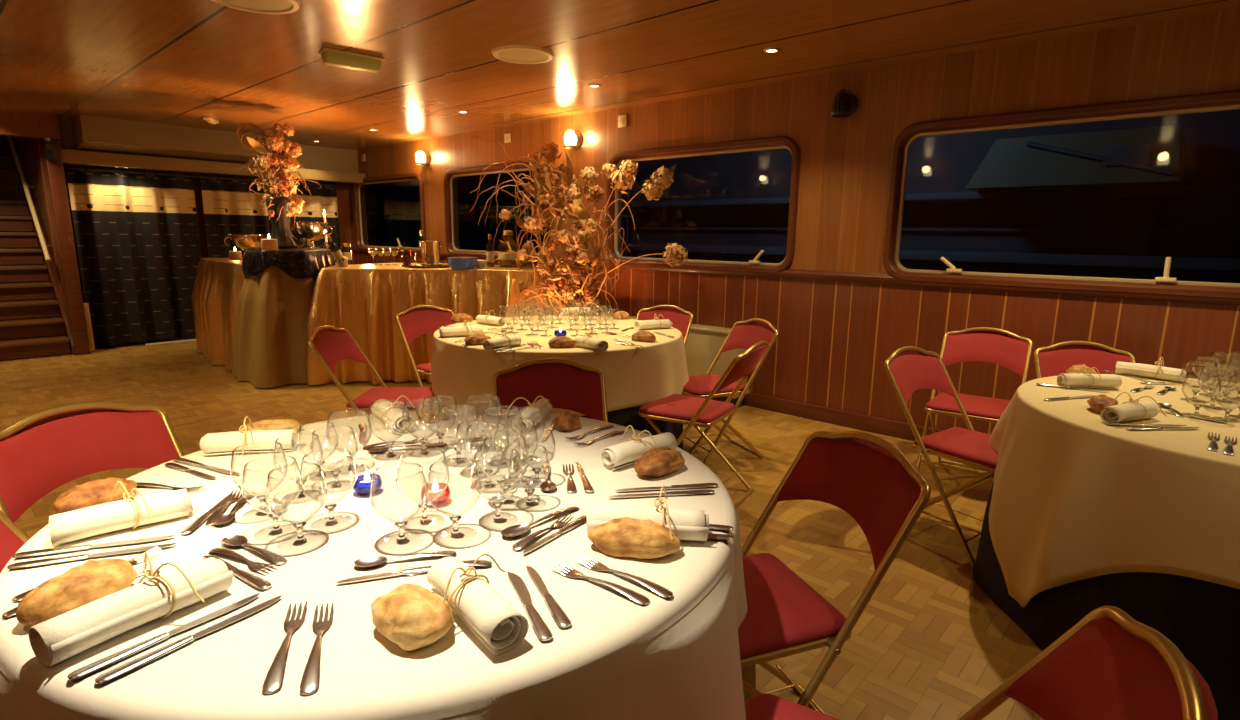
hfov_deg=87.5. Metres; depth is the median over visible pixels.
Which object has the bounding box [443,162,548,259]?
window
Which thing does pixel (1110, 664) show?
folding chair
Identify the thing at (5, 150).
wall
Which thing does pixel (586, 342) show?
rolled napkin
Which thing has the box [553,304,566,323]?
wine glass
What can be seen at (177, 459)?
table knife
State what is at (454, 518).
wine glass
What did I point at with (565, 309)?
wine glass
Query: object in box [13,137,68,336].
wall
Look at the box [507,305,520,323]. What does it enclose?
wine glass
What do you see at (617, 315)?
bread roll
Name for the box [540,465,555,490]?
spoon
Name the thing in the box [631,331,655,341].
bread roll
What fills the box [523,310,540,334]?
wine glass
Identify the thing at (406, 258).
tumbler
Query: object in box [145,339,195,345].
trim
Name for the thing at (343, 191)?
wall
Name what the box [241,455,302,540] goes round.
wine glass
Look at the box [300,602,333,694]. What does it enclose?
fork
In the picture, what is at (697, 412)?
folding chair
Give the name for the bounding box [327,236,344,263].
wine bottle
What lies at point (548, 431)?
table knife
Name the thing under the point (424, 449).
wine glass
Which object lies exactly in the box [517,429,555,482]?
wine glass
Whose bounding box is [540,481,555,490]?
bowl
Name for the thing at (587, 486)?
knife
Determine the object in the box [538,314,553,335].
wine glass
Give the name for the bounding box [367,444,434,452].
spoon
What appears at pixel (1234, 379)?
wine glass
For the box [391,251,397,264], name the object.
coupe glass
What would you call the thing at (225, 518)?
bowl
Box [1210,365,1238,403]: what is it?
wine glass
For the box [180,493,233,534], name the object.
knife
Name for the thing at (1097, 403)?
bread roll
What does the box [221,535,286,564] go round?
spoon
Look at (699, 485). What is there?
table knife
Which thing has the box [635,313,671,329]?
rolled napkin
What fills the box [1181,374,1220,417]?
wine glass
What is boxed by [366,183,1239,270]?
trim
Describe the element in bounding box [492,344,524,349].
table knife
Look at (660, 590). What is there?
fork
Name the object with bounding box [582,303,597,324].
wine glass
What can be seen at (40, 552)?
table knife
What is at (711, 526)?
table knife
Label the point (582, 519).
knife
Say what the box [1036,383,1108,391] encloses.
table knife
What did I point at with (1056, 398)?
table knife
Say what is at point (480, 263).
bowl
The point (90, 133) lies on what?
ceiling beam
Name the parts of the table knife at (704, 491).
blade, handle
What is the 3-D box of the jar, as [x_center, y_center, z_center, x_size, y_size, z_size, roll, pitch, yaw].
[-2.711,-1.054,6.411,0.098,0.203,0.098,11,15,41]
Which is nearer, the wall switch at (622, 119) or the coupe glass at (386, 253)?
the wall switch at (622, 119)
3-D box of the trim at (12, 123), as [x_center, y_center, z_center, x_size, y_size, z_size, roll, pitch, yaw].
[-6.484,-2.173,5.624,0.160,0.230,2.440,11,15,41]
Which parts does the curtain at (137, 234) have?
rod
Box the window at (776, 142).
[606,136,799,272]
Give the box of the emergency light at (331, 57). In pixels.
[319,48,384,72]
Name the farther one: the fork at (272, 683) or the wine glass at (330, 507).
the wine glass at (330, 507)
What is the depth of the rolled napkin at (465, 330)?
3.59 m
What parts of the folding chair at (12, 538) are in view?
frame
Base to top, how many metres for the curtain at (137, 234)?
1.924 m
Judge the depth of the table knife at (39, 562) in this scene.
1.12 m
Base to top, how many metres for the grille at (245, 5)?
0.002 m
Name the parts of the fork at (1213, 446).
handle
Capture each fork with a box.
[2,560,160,617]
[12,547,161,601]
[136,482,206,491]
[205,489,244,525]
[208,547,277,570]
[262,601,306,693]
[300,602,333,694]
[362,436,423,448]
[392,560,491,574]
[511,513,573,550]
[548,559,649,604]
[563,464,576,492]
[565,425,613,439]
[573,430,624,444]
[574,552,672,597]
[615,342,645,347]
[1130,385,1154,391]
[1208,432,1219,450]
[1223,436,1236,454]
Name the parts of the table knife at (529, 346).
handle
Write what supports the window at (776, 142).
in the wall at (834, 341)
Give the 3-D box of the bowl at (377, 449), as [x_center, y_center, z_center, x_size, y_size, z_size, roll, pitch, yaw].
[-0.636,0.238,1.702,0.056,0.008,0.037,-3,12,-20]
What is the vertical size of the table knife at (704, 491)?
0.008 m
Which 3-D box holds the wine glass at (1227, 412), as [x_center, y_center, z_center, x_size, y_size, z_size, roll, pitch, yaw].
[1.990,0.135,2.113,0.088,0.123,0.088,6,12,27]
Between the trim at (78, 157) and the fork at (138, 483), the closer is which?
the fork at (138, 483)
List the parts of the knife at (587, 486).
blade, handle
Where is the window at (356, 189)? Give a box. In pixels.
[352,173,425,253]
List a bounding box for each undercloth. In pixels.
[448,406,682,449]
[973,482,1239,719]
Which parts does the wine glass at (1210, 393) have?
stem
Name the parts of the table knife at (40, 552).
handle, blade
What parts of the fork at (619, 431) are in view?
handle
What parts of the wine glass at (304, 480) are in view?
stem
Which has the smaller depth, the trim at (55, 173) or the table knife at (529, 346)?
the table knife at (529, 346)
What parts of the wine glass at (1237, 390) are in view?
stem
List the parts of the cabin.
rail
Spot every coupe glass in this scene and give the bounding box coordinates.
[369,251,376,264]
[377,251,383,264]
[384,251,390,264]
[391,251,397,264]
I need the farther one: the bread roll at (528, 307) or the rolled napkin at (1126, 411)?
the bread roll at (528, 307)
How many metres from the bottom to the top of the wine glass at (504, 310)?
0.133 m
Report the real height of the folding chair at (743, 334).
0.840 m
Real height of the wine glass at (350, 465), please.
0.141 m
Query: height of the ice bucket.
0.218 m
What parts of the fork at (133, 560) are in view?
handle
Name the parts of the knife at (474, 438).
blade, handle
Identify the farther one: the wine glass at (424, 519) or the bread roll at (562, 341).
the bread roll at (562, 341)
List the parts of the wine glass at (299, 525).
stem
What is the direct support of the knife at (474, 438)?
on the tablecloth at (677, 657)
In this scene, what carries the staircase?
on the floor
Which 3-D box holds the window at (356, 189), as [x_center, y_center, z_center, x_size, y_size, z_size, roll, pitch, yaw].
[-3.054,-1.921,8.566,1.810,0.990,0.104,11,15,41]
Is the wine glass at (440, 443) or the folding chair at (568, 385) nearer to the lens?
the wine glass at (440, 443)
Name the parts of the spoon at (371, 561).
handle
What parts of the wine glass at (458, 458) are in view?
stem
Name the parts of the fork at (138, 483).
handle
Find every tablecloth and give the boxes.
[0,409,755,719]
[430,316,688,415]
[988,374,1239,606]
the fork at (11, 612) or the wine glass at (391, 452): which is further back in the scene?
the wine glass at (391, 452)
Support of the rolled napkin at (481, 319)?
on the tablecloth at (635, 376)
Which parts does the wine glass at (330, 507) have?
stem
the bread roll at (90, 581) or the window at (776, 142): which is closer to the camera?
the bread roll at (90, 581)
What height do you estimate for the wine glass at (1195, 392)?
0.141 m
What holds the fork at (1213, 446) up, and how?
on the tablecloth at (1076, 496)
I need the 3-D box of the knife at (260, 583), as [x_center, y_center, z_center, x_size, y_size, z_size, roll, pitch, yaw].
[-0.650,0.355,1.093,0.195,0.008,0.021,7,13,31]
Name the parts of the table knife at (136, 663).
handle, blade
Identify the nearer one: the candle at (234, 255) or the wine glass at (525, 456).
the wine glass at (525, 456)
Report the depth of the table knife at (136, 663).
0.88 m
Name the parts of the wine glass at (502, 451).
stem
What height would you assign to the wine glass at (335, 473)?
0.133 m
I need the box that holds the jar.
[341,243,351,263]
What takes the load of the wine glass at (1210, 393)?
on the tablecloth at (1076, 496)
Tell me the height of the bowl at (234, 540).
0.008 m
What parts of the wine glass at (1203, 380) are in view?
stem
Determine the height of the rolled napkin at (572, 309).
0.092 m
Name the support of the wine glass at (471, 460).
on the tablecloth at (677, 657)
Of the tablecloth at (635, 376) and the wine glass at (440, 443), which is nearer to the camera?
the wine glass at (440, 443)
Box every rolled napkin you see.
[28,551,232,666]
[49,481,192,545]
[200,416,297,455]
[370,396,414,433]
[427,553,528,654]
[439,320,482,336]
[476,310,505,325]
[483,330,521,350]
[503,396,551,432]
[561,302,590,314]
[574,330,607,351]
[586,485,708,540]
[601,425,676,470]
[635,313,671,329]
[1057,364,1121,388]
[1100,392,1165,422]
[1115,357,1186,382]
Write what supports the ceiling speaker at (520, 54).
attached to the ceiling
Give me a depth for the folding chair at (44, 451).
1.80 m
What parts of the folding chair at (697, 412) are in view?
seat frame, seat, leg, frame, backrest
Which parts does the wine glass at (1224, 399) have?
stem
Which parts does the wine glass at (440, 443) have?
stem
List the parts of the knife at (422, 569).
blade, handle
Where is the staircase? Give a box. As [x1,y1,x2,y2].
[0,136,74,359]
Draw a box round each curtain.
[64,165,200,345]
[199,174,270,257]
[268,180,340,261]
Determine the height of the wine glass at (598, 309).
0.141 m
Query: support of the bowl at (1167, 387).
on the spoon at (1163, 391)
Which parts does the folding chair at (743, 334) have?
seat, seat frame, leg, backrest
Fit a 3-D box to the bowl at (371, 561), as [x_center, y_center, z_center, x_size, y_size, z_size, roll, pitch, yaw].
[-0.433,0.353,1.124,0.056,0.008,0.037,-3,11,-17]
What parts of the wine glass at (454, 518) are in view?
stem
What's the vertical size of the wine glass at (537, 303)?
0.141 m
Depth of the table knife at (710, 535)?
1.23 m
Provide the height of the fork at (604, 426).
0.010 m
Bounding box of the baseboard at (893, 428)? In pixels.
[745,392,942,440]
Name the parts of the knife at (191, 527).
handle, blade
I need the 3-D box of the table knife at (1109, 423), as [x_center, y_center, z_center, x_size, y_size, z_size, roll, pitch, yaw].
[1.660,0.204,2.039,0.242,0.008,0.021,1,11,2]
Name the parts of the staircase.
handrail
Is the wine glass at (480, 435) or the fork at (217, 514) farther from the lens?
the wine glass at (480, 435)
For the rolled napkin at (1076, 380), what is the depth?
2.53 m
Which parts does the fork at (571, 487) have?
handle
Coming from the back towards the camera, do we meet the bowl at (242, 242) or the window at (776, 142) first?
the bowl at (242, 242)
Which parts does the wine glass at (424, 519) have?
stem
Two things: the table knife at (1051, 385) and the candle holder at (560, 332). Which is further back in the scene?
the candle holder at (560, 332)
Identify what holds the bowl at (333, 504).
on the wine glass at (330, 507)
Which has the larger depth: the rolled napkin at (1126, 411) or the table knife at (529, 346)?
the table knife at (529, 346)
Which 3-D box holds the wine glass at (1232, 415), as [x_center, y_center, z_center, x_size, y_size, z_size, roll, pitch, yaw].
[2.061,0.126,2.138,0.098,0.133,0.098,5,12,20]
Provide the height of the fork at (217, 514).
0.010 m
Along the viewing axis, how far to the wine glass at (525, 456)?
1.64 m
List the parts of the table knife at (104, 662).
handle, blade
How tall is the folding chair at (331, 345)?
0.840 m
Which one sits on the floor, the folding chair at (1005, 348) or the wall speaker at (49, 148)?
the folding chair at (1005, 348)
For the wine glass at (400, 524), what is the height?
0.141 m
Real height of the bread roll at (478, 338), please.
0.057 m
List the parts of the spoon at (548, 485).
handle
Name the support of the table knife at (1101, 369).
on the tablecloth at (1076, 496)
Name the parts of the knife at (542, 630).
blade, handle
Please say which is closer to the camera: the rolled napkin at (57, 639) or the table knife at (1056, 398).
the rolled napkin at (57, 639)
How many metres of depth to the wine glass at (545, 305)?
3.99 m
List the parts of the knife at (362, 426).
handle, blade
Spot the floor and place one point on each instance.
(929, 643)
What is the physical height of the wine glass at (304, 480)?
0.133 m
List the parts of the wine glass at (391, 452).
stem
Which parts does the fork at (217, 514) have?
handle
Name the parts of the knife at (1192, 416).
handle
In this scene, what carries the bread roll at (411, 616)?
on the tablecloth at (677, 657)
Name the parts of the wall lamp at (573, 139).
globe, plate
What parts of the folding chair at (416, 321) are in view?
seat, seat frame, backrest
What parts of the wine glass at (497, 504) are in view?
stem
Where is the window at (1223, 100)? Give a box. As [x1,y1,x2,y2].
[883,90,1239,298]
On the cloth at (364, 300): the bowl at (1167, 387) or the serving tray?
the serving tray
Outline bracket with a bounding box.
[203,117,218,123]
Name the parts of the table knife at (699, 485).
blade, handle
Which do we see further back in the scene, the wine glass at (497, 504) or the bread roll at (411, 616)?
the wine glass at (497, 504)
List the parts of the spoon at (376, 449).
handle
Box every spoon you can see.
[212,492,255,524]
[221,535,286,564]
[353,550,456,567]
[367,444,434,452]
[501,506,578,536]
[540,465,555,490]
[1157,386,1176,394]
[1158,403,1182,416]
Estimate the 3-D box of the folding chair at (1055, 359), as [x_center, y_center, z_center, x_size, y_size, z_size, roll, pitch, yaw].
[2.254,0.366,3.066,0.454,0.840,0.593,3,11,11]
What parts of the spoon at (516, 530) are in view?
handle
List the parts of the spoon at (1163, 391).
handle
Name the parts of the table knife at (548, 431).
blade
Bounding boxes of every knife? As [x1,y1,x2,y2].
[7,543,176,568]
[12,535,175,557]
[67,593,259,679]
[95,595,281,683]
[164,462,215,477]
[172,457,239,473]
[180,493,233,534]
[203,555,271,589]
[336,565,431,583]
[358,423,365,443]
[410,437,480,448]
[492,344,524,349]
[496,346,531,352]
[508,572,552,640]
[523,515,586,553]
[526,565,570,627]
[542,417,555,440]
[575,462,593,491]
[608,489,713,497]
[615,483,717,491]
[707,533,732,539]
[709,524,732,530]
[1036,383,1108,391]
[1044,395,1093,400]
[1101,369,1150,380]
[1107,422,1185,425]
[1126,427,1198,429]
[1140,382,1187,383]
[1159,410,1227,422]
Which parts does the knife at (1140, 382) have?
handle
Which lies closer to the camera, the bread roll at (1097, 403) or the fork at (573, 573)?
the fork at (573, 573)
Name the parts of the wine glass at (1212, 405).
stem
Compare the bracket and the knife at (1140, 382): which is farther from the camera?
the bracket
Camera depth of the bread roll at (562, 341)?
3.29 m
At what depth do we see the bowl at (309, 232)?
6.24 m
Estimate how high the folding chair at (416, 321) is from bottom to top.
0.840 m
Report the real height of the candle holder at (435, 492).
0.055 m
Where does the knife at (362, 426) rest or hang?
on the tablecloth at (677, 657)
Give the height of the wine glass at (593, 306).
0.141 m
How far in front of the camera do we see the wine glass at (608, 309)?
3.98 m
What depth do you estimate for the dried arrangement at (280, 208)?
5.91 m
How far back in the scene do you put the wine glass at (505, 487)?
1.38 m
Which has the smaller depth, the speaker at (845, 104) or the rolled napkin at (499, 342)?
the rolled napkin at (499, 342)
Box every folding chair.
[0,402,184,522]
[0,510,29,572]
[308,325,433,415]
[395,305,455,386]
[492,358,607,421]
[636,305,693,345]
[638,341,768,507]
[683,318,778,464]
[738,431,930,714]
[745,606,1217,719]
[884,346,997,570]
[915,327,1032,474]
[1034,341,1135,378]
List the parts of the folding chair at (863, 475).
leg, seat, seat frame, backrest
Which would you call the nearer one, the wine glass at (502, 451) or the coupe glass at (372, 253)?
the wine glass at (502, 451)
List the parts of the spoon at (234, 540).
handle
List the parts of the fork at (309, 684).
handle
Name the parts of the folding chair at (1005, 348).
leg, seat frame, seat, backrest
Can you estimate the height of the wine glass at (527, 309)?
0.123 m
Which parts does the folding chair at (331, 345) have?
backrest, frame, seat frame, seat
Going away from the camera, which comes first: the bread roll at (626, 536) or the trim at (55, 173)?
the bread roll at (626, 536)
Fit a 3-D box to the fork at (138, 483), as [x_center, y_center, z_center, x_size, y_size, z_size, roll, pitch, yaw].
[-1.020,0.282,1.443,0.198,0.010,0.028,2,11,7]
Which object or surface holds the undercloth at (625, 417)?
on the floor
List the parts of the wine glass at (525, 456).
stem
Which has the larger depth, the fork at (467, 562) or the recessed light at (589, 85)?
the recessed light at (589, 85)
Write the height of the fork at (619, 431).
0.010 m
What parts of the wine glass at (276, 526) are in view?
stem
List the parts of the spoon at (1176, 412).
handle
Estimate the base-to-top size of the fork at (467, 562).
0.010 m
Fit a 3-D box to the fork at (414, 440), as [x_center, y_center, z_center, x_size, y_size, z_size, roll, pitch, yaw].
[-0.615,0.225,1.762,0.165,0.010,0.028,-5,13,-29]
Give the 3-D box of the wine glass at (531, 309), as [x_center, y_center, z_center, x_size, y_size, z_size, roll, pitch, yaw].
[-0.489,-0.239,3.853,0.098,0.133,0.098,-2,11,-16]
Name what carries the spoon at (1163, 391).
on the tablecloth at (1076, 496)
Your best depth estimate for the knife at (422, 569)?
1.08 m
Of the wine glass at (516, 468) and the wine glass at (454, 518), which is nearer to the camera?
the wine glass at (454, 518)
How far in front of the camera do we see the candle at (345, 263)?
5.91 m
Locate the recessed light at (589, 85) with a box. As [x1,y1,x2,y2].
[588,84,600,87]
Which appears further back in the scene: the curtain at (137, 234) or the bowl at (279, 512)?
the curtain at (137, 234)
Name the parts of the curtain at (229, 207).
rod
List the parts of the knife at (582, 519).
blade, handle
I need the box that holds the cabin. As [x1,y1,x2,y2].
[965,125,1183,190]
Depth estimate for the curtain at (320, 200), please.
8.67 m
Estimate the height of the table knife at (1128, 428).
0.008 m
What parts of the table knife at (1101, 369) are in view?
handle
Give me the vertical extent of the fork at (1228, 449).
0.010 m
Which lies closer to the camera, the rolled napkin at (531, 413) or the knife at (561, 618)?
the knife at (561, 618)
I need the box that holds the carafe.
[498,230,517,266]
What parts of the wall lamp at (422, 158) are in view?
globe, plate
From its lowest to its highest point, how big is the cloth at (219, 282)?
1.009 m
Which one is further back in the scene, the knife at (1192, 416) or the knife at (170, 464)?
the knife at (1192, 416)
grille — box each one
[221,0,291,10]
[498,50,547,61]
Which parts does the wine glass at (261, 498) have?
stem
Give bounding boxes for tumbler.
[402,250,410,264]
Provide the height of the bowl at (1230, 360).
0.104 m
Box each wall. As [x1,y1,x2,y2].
[0,136,36,320]
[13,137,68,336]
[35,139,354,346]
[350,8,1239,433]
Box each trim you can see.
[0,110,59,140]
[42,141,89,354]
[57,118,358,172]
[61,149,364,183]
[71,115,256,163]
[83,303,94,350]
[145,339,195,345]
[352,248,1239,304]
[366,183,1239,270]
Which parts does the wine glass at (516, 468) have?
stem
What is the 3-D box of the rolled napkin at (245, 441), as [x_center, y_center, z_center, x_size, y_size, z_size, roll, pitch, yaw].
[-0.962,0.198,1.679,0.218,0.094,0.121,-2,11,-13]
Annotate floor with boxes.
[0,336,1043,719]
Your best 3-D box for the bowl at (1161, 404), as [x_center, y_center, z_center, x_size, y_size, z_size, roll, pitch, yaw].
[1.919,0.161,2.280,0.037,0.008,0.056,5,12,23]
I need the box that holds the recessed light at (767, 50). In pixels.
[763,48,779,52]
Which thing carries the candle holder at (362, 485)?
on the tablecloth at (677, 657)
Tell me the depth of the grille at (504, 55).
4.01 m
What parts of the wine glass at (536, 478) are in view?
stem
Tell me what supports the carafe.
on the cloth at (364, 300)
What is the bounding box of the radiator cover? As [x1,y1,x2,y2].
[598,314,747,407]
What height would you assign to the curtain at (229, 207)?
1.924 m
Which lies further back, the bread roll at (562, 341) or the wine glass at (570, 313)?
the wine glass at (570, 313)
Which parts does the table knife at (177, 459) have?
handle, blade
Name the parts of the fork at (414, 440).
handle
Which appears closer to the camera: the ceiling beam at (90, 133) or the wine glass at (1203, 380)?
the wine glass at (1203, 380)
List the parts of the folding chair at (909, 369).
backrest, seat frame, seat, leg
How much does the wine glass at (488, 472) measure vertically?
0.141 m
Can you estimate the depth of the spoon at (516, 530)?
1.27 m
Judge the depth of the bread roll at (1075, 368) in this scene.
2.72 m
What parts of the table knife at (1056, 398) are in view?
handle, blade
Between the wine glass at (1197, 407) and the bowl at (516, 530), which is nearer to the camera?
the bowl at (516, 530)
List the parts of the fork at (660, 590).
handle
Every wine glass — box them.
[230,441,287,513]
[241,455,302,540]
[265,462,326,551]
[273,433,322,502]
[297,422,338,475]
[300,449,356,531]
[310,425,357,491]
[326,411,371,474]
[368,400,409,456]
[370,462,426,541]
[396,449,448,523]
[402,398,442,453]
[421,397,457,447]
[426,458,481,539]
[437,405,478,466]
[455,421,492,473]
[463,396,501,448]
[464,423,509,490]
[471,448,522,526]
[481,407,522,463]
[481,436,528,506]
[494,421,538,484]
[499,306,515,328]
[503,310,519,332]
[506,408,544,464]
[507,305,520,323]
[509,447,549,508]
[514,309,528,329]
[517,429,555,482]
[521,304,536,324]
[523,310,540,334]
[530,309,545,330]
[534,299,548,319]
[536,303,551,324]
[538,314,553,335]
[544,305,559,327]
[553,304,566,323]
[564,309,577,329]
[568,304,583,324]
[568,313,585,335]
[578,308,593,329]
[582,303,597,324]
[583,309,600,333]
[592,306,607,328]
[600,312,614,332]
[607,309,620,328]
[1180,361,1217,402]
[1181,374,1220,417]
[1192,356,1221,388]
[1198,366,1236,408]
[1199,362,1229,396]
[1207,352,1239,386]
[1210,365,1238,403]
[1212,381,1239,422]
[1221,351,1239,388]
[1224,360,1239,399]
[1225,376,1239,417]
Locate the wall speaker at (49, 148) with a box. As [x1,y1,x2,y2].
[42,138,56,159]
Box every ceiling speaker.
[212,0,300,13]
[492,45,553,63]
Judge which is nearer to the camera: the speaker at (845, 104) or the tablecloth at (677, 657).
the tablecloth at (677, 657)
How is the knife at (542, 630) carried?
on the tablecloth at (677, 657)
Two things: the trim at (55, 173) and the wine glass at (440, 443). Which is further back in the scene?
the trim at (55, 173)
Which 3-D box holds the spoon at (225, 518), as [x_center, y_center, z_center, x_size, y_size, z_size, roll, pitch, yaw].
[-0.793,0.305,1.340,0.037,0.011,0.173,-1,11,-9]
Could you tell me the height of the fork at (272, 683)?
0.010 m
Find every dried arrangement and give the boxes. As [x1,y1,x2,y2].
[237,121,321,247]
[464,137,687,316]
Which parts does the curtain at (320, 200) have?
rod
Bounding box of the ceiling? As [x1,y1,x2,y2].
[0,0,1239,149]
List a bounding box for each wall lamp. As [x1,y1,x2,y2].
[415,150,429,164]
[563,129,582,148]
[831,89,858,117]
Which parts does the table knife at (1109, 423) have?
handle, blade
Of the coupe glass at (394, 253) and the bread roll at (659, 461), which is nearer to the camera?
the bread roll at (659, 461)
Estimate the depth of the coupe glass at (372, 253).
6.27 m
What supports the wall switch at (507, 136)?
attached to the wall at (834, 341)
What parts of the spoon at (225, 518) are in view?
handle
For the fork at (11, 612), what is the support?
on the tablecloth at (677, 657)
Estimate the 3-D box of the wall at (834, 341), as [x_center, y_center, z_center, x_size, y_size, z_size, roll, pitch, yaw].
[-0.309,-1.132,6.234,14.200,2.529,0.140,11,15,41]
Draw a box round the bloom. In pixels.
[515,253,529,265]
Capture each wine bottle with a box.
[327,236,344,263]
[420,231,425,245]
[486,234,493,266]
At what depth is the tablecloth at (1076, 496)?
1.99 m
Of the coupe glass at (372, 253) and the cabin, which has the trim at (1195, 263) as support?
the cabin
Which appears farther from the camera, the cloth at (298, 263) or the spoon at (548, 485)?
the cloth at (298, 263)
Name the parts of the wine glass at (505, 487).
stem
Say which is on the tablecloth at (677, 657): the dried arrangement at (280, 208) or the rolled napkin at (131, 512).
the rolled napkin at (131, 512)
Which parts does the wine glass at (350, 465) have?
stem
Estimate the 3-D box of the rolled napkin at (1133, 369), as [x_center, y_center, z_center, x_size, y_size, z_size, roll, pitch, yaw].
[2.249,0.034,2.747,0.142,0.095,0.234,-9,15,-41]
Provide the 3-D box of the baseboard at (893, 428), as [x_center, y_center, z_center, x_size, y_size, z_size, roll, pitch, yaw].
[-0.458,0.034,6.462,9.200,0.110,0.036,11,15,41]
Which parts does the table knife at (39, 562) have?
handle, blade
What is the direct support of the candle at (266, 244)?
on the cloth at (298, 263)
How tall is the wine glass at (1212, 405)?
0.141 m
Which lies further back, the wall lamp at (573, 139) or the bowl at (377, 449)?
the wall lamp at (573, 139)
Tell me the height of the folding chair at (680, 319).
0.840 m
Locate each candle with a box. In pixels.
[229,248,241,259]
[261,234,277,249]
[323,211,328,246]
[336,257,347,266]
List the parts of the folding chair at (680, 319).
backrest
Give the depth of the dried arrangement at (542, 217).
5.46 m
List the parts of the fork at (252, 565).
handle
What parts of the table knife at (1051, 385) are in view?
handle, blade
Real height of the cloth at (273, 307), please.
1.119 m
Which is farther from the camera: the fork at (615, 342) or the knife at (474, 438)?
the fork at (615, 342)
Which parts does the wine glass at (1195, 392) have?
stem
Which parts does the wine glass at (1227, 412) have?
stem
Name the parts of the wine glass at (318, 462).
stem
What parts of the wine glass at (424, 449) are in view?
stem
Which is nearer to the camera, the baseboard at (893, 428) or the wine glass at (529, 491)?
the wine glass at (529, 491)
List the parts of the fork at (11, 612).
handle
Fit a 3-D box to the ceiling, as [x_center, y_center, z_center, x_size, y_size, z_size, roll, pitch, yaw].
[-1.325,-1.786,3.144,11.800,0.100,5.850,11,15,41]
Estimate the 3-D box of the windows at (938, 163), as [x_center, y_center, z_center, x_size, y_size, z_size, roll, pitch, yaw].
[1.430,-1.470,8.866,40.000,5.100,0.300,11,15,41]
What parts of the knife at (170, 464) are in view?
handle, blade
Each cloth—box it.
[192,257,244,374]
[229,264,329,387]
[242,247,335,278]
[305,263,574,384]
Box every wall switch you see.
[504,133,510,142]
[618,114,626,127]
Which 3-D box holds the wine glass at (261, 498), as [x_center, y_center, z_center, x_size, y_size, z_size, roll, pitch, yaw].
[-0.727,0.244,1.310,0.102,0.141,0.102,8,13,34]
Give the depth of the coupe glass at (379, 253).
6.29 m
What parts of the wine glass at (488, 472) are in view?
stem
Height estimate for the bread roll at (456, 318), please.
0.057 m
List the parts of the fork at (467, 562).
handle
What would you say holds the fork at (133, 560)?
on the tablecloth at (677, 657)
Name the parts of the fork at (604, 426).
handle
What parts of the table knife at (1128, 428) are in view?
handle, blade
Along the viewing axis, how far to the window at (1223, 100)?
3.64 m
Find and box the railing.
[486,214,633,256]
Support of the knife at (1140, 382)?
on the tablecloth at (1076, 496)
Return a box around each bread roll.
[16,559,136,625]
[53,477,136,512]
[242,419,301,430]
[371,584,453,650]
[416,396,447,422]
[451,313,472,322]
[464,333,490,344]
[522,305,537,312]
[548,336,574,347]
[553,410,580,431]
[587,517,680,558]
[612,311,628,318]
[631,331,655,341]
[634,447,684,476]
[1065,365,1096,373]
[1087,394,1117,413]
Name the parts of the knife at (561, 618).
blade, handle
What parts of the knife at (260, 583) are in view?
blade, handle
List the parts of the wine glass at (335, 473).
stem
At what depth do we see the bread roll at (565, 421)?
1.90 m
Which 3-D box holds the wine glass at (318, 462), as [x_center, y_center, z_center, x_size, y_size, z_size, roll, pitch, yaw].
[-0.707,0.213,1.521,0.088,0.123,0.088,-1,11,-11]
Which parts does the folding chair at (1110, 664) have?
seat, frame, backrest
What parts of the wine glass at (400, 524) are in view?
stem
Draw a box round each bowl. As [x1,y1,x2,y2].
[212,512,235,524]
[221,535,247,545]
[224,234,269,256]
[241,455,302,514]
[290,221,332,247]
[300,449,356,506]
[326,411,371,454]
[353,556,386,567]
[367,447,387,452]
[447,257,477,268]
[476,260,487,267]
[501,524,529,536]
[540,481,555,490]
[1158,403,1171,406]
[1164,386,1176,389]
[1213,381,1239,409]
[1224,360,1236,388]
[1225,376,1238,405]
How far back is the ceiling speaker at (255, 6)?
3.17 m
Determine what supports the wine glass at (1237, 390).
on the tablecloth at (1076, 496)
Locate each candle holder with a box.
[352,469,381,494]
[420,479,450,504]
[554,327,566,336]
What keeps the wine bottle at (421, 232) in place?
in the ice bucket
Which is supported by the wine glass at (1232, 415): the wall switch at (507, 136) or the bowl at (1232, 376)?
the bowl at (1232, 376)
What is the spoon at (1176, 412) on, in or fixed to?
on the tablecloth at (1076, 496)
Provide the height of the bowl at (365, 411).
0.104 m
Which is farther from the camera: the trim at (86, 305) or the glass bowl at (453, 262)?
the trim at (86, 305)
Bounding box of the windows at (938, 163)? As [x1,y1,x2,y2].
[365,109,1239,282]
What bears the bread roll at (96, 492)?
on the tablecloth at (677, 657)
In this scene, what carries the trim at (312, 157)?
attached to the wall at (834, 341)
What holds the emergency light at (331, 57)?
attached to the ceiling
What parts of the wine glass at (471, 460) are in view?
stem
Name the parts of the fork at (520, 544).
handle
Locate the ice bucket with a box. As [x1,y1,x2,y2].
[418,241,441,263]
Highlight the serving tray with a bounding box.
[401,264,448,267]
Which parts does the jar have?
lid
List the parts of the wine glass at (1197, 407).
stem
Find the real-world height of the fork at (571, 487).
0.010 m
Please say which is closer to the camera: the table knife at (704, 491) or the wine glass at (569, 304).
the table knife at (704, 491)
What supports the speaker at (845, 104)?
attached to the wall at (834, 341)
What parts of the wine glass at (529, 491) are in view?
stem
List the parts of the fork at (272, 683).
handle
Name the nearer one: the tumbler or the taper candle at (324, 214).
the tumbler
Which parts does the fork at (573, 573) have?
handle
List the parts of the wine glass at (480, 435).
stem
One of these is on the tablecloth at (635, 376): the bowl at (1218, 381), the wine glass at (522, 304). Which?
the wine glass at (522, 304)
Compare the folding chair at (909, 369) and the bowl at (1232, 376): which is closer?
the bowl at (1232, 376)
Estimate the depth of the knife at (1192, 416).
2.12 m
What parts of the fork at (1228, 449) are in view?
handle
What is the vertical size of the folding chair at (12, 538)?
0.840 m

